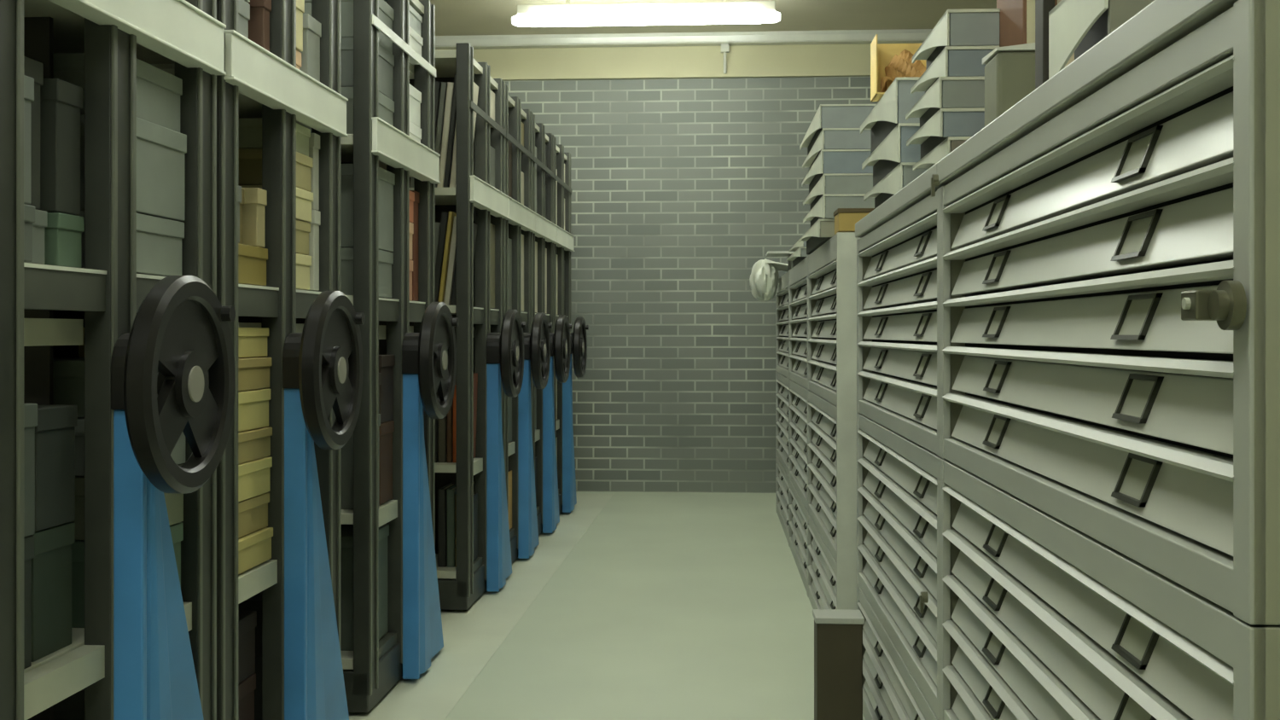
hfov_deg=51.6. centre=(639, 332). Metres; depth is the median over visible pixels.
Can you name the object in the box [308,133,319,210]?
box
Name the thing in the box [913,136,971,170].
box
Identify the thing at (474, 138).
book
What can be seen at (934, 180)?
lock
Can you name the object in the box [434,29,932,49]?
pipe
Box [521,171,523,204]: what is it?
book
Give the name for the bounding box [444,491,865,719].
floor
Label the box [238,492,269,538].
box
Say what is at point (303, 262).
box
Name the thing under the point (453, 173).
book
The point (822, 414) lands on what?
base cabinet
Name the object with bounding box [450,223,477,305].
book
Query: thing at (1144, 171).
filing cabinet
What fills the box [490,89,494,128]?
book
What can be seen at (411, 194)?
box
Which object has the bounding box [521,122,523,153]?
book
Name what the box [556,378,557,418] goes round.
book
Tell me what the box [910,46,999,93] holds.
box
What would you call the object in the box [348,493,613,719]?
platform
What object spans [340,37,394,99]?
box
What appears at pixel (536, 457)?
book
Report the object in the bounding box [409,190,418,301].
box
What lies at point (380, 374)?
box
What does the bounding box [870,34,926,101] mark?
carton
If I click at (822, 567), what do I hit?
base cabinet
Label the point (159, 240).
box
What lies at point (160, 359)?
shelving unit
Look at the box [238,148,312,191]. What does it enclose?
box
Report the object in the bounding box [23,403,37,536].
box
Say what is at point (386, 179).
box
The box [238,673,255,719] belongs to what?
box
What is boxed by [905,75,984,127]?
box
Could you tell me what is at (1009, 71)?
case
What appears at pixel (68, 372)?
box
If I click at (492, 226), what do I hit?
book
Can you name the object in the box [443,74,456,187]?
book
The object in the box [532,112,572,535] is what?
shelving unit
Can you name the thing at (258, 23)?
box
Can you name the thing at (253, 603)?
box
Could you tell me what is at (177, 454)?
box
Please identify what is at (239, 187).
box
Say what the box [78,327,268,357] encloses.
box
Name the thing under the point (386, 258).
box
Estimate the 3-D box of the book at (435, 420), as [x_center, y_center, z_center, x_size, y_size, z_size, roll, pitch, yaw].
[-0.794,0.354,5.262,0.030,0.300,0.251,0,0,4]
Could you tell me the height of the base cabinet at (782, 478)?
0.338 m
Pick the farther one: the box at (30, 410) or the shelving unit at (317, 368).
the shelving unit at (317, 368)
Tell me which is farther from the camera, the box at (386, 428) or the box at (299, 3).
the box at (386, 428)
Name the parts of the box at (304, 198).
lid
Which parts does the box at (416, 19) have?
lid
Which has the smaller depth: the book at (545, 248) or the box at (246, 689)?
the box at (246, 689)
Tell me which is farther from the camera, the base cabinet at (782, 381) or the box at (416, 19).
the base cabinet at (782, 381)
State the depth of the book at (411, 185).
5.14 m
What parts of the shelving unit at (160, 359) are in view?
post, panel, edge trim, shelf, edge trim, rail, shelf, post, rail, edge trim, post, knob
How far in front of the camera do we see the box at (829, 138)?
4.39 m
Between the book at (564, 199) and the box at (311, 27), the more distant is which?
the book at (564, 199)
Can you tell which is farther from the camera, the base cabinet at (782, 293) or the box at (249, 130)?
the base cabinet at (782, 293)
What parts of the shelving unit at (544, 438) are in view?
post, edge trim, post, trim, trim, post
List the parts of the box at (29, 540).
lid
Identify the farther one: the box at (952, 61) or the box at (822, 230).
the box at (822, 230)
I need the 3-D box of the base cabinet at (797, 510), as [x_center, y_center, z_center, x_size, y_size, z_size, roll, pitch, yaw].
[1.172,0.901,5.977,0.924,0.338,1.260,0,0,3]
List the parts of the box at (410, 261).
lid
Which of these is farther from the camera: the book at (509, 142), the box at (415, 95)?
the book at (509, 142)
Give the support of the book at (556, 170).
on the shelving unit at (563, 248)
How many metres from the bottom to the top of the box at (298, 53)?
0.118 m
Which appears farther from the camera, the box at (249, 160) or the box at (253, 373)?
the box at (249, 160)
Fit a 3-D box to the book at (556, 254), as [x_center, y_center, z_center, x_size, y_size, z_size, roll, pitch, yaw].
[-0.511,-0.281,7.625,0.035,0.351,0.267,0,0,4]
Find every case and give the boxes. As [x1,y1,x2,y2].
[982,42,1035,127]
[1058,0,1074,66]
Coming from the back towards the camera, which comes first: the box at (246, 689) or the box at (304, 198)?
the box at (304, 198)
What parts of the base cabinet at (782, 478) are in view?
drawer, drawer, drawer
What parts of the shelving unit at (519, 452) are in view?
panel, post, edge trim, edge trim, post, trim, trim, rail, post, knob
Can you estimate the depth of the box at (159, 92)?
2.36 m
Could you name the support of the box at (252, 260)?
on the shelving unit at (317, 368)
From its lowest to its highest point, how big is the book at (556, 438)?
0.297 m
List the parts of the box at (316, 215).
lid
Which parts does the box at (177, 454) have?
lid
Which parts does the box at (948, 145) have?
panel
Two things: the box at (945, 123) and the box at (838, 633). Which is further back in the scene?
the box at (838, 633)
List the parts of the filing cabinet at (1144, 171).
drawer, drawer, drawer, drawer, drawer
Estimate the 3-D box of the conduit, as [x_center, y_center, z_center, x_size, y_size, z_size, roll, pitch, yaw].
[0.565,-1.820,8.792,0.056,0.190,0.040,0,0,4]
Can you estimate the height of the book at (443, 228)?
0.364 m
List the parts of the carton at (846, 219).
lid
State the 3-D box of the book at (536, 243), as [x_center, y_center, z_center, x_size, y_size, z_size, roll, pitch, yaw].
[-0.568,-0.291,6.839,0.037,0.370,0.269,0,0,4]
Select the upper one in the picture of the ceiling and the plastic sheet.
the ceiling
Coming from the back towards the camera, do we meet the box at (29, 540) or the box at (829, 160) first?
the box at (829, 160)
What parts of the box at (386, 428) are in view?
lid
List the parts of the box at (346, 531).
lid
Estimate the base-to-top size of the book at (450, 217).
0.365 m
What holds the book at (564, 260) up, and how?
on the shelving unit at (563, 248)
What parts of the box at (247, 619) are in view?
lid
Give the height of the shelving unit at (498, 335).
2.163 m
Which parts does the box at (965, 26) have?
panel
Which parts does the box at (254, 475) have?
lid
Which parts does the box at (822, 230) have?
lid, panel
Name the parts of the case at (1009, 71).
lid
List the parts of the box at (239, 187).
lid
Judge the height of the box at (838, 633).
0.350 m
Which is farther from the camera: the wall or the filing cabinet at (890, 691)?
the wall
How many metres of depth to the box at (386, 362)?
3.93 m
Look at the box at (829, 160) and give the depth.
4.40 m
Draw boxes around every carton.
[833,208,874,234]
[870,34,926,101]
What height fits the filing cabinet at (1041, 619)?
0.496 m
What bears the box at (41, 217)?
on the shelving unit at (160, 359)
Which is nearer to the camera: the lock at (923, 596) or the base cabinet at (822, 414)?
the lock at (923, 596)
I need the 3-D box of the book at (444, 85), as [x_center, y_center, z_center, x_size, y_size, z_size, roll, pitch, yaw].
[-0.773,-0.764,5.255,0.062,0.417,0.241,0,0,4]
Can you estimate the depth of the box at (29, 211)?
1.95 m
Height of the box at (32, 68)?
0.228 m
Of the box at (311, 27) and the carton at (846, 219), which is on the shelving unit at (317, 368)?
the box at (311, 27)
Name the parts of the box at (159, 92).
lid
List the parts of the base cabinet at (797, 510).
drawer, drawer, drawer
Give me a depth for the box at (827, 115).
4.39 m
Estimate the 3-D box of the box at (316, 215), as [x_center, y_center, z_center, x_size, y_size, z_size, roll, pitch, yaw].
[-0.949,-0.204,3.293,0.300,0.198,0.047,0,0,4]
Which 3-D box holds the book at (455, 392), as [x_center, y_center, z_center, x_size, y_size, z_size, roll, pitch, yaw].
[-0.708,0.354,5.249,0.021,0.300,0.238,0,0,4]
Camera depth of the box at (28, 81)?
1.95 m
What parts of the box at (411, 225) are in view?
lid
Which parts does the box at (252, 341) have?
lid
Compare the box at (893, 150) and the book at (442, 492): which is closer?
the box at (893, 150)
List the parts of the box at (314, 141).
lid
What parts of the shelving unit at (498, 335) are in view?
panel, shelf, shelf, shelf, shelf, shelf, post, edge trim, edge trim, rail, post, trim, trim, rail, post, knob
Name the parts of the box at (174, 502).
lid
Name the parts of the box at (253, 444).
lid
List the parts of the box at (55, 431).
lid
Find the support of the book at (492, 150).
on the shelving unit at (498, 335)
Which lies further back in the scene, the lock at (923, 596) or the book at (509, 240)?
the book at (509, 240)
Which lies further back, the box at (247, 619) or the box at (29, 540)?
the box at (247, 619)
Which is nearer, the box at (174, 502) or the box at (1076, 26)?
the box at (1076, 26)
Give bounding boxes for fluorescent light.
[511,0,780,27]
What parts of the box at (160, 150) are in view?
lid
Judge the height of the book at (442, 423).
0.300 m
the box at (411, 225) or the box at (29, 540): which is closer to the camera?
the box at (29, 540)
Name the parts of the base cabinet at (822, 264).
drawer, drawer, drawer, drawer, drawer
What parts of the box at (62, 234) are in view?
lid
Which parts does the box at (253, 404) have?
lid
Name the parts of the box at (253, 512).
lid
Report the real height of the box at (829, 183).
0.069 m
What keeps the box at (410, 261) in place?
on the shelving unit at (424, 352)
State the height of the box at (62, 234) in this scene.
0.083 m
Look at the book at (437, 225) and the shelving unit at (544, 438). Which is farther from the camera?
the shelving unit at (544, 438)
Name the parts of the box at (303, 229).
lid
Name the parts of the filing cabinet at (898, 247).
drawer, drawer, drawer, drawer, drawer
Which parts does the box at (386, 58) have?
lid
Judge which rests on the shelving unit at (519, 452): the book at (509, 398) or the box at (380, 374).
the book at (509, 398)
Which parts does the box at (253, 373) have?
lid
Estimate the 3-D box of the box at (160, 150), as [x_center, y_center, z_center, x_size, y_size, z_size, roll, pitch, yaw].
[-1.011,-0.291,2.382,0.300,0.163,0.242,0,0,4]
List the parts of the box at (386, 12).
lid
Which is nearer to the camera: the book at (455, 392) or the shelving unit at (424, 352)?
the shelving unit at (424, 352)
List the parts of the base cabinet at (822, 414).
drawer, drawer, drawer, drawer, drawer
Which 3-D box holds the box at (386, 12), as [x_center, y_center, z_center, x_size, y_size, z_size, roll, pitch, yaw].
[-0.906,-0.914,3.908,0.300,0.138,0.248,0,0,4]
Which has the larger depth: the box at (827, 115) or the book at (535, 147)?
the book at (535, 147)
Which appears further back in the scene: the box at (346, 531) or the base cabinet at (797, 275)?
the base cabinet at (797, 275)
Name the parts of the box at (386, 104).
lid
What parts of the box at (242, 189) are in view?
lid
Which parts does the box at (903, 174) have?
lid, panel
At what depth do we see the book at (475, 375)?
5.32 m
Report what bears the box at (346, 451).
on the shelving unit at (424, 352)
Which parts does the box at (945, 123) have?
panel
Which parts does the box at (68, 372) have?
lid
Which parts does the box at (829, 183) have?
panel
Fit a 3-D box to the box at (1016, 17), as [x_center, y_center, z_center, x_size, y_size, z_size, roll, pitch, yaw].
[0.710,-0.488,2.435,0.060,0.340,0.222,0,0,3]
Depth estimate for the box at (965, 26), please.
2.52 m
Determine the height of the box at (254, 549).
0.070 m
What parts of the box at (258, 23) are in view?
lid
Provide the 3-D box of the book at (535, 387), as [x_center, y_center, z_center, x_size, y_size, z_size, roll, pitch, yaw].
[-0.570,0.350,6.822,0.038,0.308,0.236,0,0,4]
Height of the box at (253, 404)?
0.084 m
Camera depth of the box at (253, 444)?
2.85 m
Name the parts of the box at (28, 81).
lid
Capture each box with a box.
[23,56,43,209]
[23,75,34,204]
[23,203,34,261]
[23,209,47,264]
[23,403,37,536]
[23,535,34,669]
[29,522,74,662]
[34,404,77,531]
[40,78,82,215]
[44,212,84,267]
[53,52,182,132]
[53,357,84,417]
[70,464,183,540]
[71,522,183,628]
[75,417,185,476]
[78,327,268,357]
[79,210,184,276]
[80,114,186,221]
[238,0,250,38]
[238,118,310,156]
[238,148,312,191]
[238,185,313,222]
[238,186,241,242]
[238,188,244,244]
[238,243,267,285]
[238,357,271,391]
[238,389,270,432]
[238,427,272,464]
[238,456,272,502]
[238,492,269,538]
[238,527,273,574]
[238,591,261,655]
[238,610,256,684]
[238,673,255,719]
[241,187,267,247]
[248,0,271,51]
[296,0,304,51]
[296,49,301,69]
[296,220,310,255]
[296,253,311,290]
[299,13,321,81]
[302,0,393,53]
[306,209,320,290]
[308,87,394,133]
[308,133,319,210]
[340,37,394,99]
[340,163,395,251]
[340,247,393,297]
[340,413,380,509]
[340,523,389,651]
[378,354,394,423]
[378,372,381,413]
[379,420,394,505]
[384,0,422,35]
[384,260,413,300]
[409,26,422,64]
[409,83,421,127]
[409,121,421,142]
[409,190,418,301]
[409,191,414,222]
[409,222,413,260]
[786,246,809,267]
[787,253,792,271]
[789,240,806,251]
[798,218,834,254]
[799,104,876,155]
[801,149,873,193]
[802,128,871,168]
[802,173,872,209]
[802,193,875,226]
[812,609,864,719]
[860,77,925,154]
[861,122,920,186]
[863,162,927,209]
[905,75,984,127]
[906,107,984,158]
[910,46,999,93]
[912,8,1000,69]
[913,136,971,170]
[996,0,1057,46]
[1048,0,1154,79]
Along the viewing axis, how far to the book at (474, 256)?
5.50 m
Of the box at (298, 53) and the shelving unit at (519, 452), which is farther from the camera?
the shelving unit at (519, 452)
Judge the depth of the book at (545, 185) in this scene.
7.29 m
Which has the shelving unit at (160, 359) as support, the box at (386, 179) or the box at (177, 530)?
the box at (177, 530)
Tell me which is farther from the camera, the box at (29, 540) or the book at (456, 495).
the book at (456, 495)
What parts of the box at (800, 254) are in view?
lid, panel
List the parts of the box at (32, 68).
lid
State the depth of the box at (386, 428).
3.94 m
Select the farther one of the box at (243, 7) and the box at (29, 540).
the box at (243, 7)
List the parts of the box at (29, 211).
lid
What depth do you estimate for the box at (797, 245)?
5.86 m
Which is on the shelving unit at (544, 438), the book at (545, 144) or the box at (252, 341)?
the book at (545, 144)
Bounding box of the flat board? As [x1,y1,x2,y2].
[765,250,794,256]
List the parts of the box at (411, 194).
lid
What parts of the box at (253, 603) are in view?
lid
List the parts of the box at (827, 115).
panel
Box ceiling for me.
[430,0,996,35]
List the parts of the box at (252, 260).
lid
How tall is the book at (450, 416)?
0.330 m
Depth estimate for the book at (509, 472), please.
6.14 m
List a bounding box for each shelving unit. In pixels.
[0,0,235,719]
[53,0,365,719]
[238,0,459,712]
[378,42,526,610]
[473,82,552,563]
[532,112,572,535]
[553,135,588,513]
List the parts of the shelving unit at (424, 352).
panel, shelf, shelf, shelf, post, shelf, edge trim, edge trim, edge trim, rail, post, trim, shelf, edge trim, trim, rail, post, knob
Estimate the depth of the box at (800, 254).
5.84 m
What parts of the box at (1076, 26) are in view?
lid, panel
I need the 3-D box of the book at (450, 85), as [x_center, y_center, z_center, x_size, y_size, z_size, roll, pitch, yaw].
[-0.748,-0.764,5.243,0.066,0.416,0.220,0,0,4]
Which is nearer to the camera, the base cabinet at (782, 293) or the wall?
the base cabinet at (782, 293)
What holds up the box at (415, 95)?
on the box at (415, 131)
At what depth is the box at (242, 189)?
2.87 m
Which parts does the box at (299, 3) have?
lid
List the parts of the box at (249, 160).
lid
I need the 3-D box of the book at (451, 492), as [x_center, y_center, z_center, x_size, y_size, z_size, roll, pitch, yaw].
[-0.727,0.759,5.250,0.030,0.300,0.237,0,0,4]
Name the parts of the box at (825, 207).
panel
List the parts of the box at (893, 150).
panel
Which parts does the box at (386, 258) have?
lid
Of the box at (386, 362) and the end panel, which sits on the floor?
the end panel
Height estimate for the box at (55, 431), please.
0.188 m
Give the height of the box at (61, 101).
0.208 m
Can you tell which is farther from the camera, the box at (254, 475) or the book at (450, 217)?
the book at (450, 217)
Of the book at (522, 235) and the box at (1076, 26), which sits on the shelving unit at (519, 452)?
the book at (522, 235)
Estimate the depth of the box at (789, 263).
6.91 m
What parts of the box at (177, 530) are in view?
lid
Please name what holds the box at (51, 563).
on the shelving unit at (160, 359)
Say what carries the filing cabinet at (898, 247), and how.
on the filing cabinet at (898, 479)
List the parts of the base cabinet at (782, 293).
drawer, drawer, drawer, drawer, drawer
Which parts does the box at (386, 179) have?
lid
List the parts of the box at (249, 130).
lid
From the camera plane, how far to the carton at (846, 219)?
4.14 m
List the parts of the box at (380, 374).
lid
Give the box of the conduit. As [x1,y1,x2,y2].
[721,44,728,73]
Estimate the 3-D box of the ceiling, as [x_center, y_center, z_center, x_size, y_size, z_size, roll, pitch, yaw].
[-0.648,-2.040,2.881,5.750,0.100,12.270,0,0,4]
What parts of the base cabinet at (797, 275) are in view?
drawer, drawer, drawer, drawer, drawer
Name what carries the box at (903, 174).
on the filing cabinet at (898, 247)
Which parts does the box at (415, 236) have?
lid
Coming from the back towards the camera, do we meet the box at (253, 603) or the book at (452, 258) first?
the book at (452, 258)
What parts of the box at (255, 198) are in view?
lid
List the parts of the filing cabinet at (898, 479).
drawer, drawer, drawer, drawer, drawer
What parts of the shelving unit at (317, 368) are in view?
panel, post, shelf, edge trim, edge trim, rail, post, edge trim, rail, post, knob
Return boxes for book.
[409,176,413,187]
[434,81,441,147]
[434,81,447,187]
[434,211,448,302]
[434,222,440,270]
[434,390,437,462]
[436,81,453,187]
[437,211,456,302]
[437,392,447,462]
[437,482,456,566]
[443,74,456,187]
[443,215,456,305]
[447,376,456,462]
[447,484,456,567]
[449,81,478,187]
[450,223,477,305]
[453,384,456,462]
[455,494,456,567]
[473,138,474,175]
[473,256,474,307]
[473,373,477,458]
[473,493,477,560]
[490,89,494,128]
[490,145,494,187]
[490,223,494,308]
[508,140,511,197]
[508,238,511,309]
[508,397,511,442]
[508,470,511,529]
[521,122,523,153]
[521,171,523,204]
[521,234,523,311]
[535,146,536,213]
[535,241,537,312]
[535,387,536,429]
[535,456,537,506]
[545,144,546,172]
[545,185,546,219]
[545,248,546,314]
[556,169,557,225]
[556,254,557,314]
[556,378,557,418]
[556,437,557,467]
[564,198,564,229]
[564,260,564,314]
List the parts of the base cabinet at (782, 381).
drawer, drawer, drawer, drawer, drawer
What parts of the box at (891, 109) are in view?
lid, panel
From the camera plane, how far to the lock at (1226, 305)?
1.06 m
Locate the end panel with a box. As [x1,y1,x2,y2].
[837,232,861,610]
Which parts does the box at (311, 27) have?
lid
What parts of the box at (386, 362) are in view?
lid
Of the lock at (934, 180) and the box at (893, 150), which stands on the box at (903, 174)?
the box at (893, 150)
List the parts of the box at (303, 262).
lid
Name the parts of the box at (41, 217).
lid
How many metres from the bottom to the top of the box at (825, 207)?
0.079 m
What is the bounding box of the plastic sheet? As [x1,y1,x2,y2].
[749,258,787,301]
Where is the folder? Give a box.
[1035,0,1054,89]
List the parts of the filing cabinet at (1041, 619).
drawer, drawer, drawer, drawer, drawer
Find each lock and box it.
[919,591,928,613]
[930,174,939,197]
[1181,280,1246,330]
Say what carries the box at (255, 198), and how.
on the box at (252, 260)
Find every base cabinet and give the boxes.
[775,271,788,378]
[775,372,790,476]
[775,455,788,542]
[788,256,807,389]
[788,379,809,511]
[788,478,807,594]
[807,232,837,407]
[807,390,837,565]
[807,512,837,609]
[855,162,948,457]
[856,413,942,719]
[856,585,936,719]
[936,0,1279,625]
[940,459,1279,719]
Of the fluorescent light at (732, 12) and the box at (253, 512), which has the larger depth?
the fluorescent light at (732, 12)
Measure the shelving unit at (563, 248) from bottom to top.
2.163 m
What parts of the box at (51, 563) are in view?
lid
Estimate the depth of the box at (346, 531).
3.78 m
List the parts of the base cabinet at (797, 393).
drawer, drawer, drawer, drawer, drawer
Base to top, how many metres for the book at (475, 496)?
0.260 m
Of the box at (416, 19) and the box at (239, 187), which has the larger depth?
the box at (416, 19)
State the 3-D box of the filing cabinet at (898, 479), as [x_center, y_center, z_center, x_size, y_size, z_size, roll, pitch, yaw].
[1.053,0.482,3.124,0.924,0.496,1.387,0,0,3]
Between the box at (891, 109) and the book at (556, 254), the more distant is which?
the book at (556, 254)
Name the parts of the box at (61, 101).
lid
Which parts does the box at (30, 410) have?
lid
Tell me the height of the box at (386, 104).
0.148 m
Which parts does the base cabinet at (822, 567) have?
drawer, drawer, drawer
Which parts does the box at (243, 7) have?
lid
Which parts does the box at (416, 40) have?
lid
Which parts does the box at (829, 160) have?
panel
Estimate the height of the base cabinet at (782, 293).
0.545 m
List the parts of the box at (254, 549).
lid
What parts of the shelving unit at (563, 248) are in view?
post, edge trim, post, trim, trim, post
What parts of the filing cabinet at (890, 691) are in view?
drawer, drawer, drawer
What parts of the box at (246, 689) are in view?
lid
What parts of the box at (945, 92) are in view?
panel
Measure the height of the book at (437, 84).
0.420 m
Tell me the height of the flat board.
0.012 m
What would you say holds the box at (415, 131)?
on the shelving unit at (424, 352)
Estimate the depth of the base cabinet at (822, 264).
4.82 m
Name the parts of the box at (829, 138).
panel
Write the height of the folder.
0.260 m
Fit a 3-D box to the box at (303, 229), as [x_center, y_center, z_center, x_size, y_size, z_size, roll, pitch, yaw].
[-0.962,-0.229,3.163,0.300,0.078,0.176,0,0,4]
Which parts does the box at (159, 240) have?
lid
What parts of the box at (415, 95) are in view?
lid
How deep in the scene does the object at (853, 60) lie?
8.84 m
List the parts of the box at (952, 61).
panel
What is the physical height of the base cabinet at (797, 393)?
0.496 m
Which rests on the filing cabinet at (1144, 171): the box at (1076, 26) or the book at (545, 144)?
the box at (1076, 26)
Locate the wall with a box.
[502,75,878,493]
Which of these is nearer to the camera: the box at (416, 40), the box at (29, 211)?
the box at (29, 211)

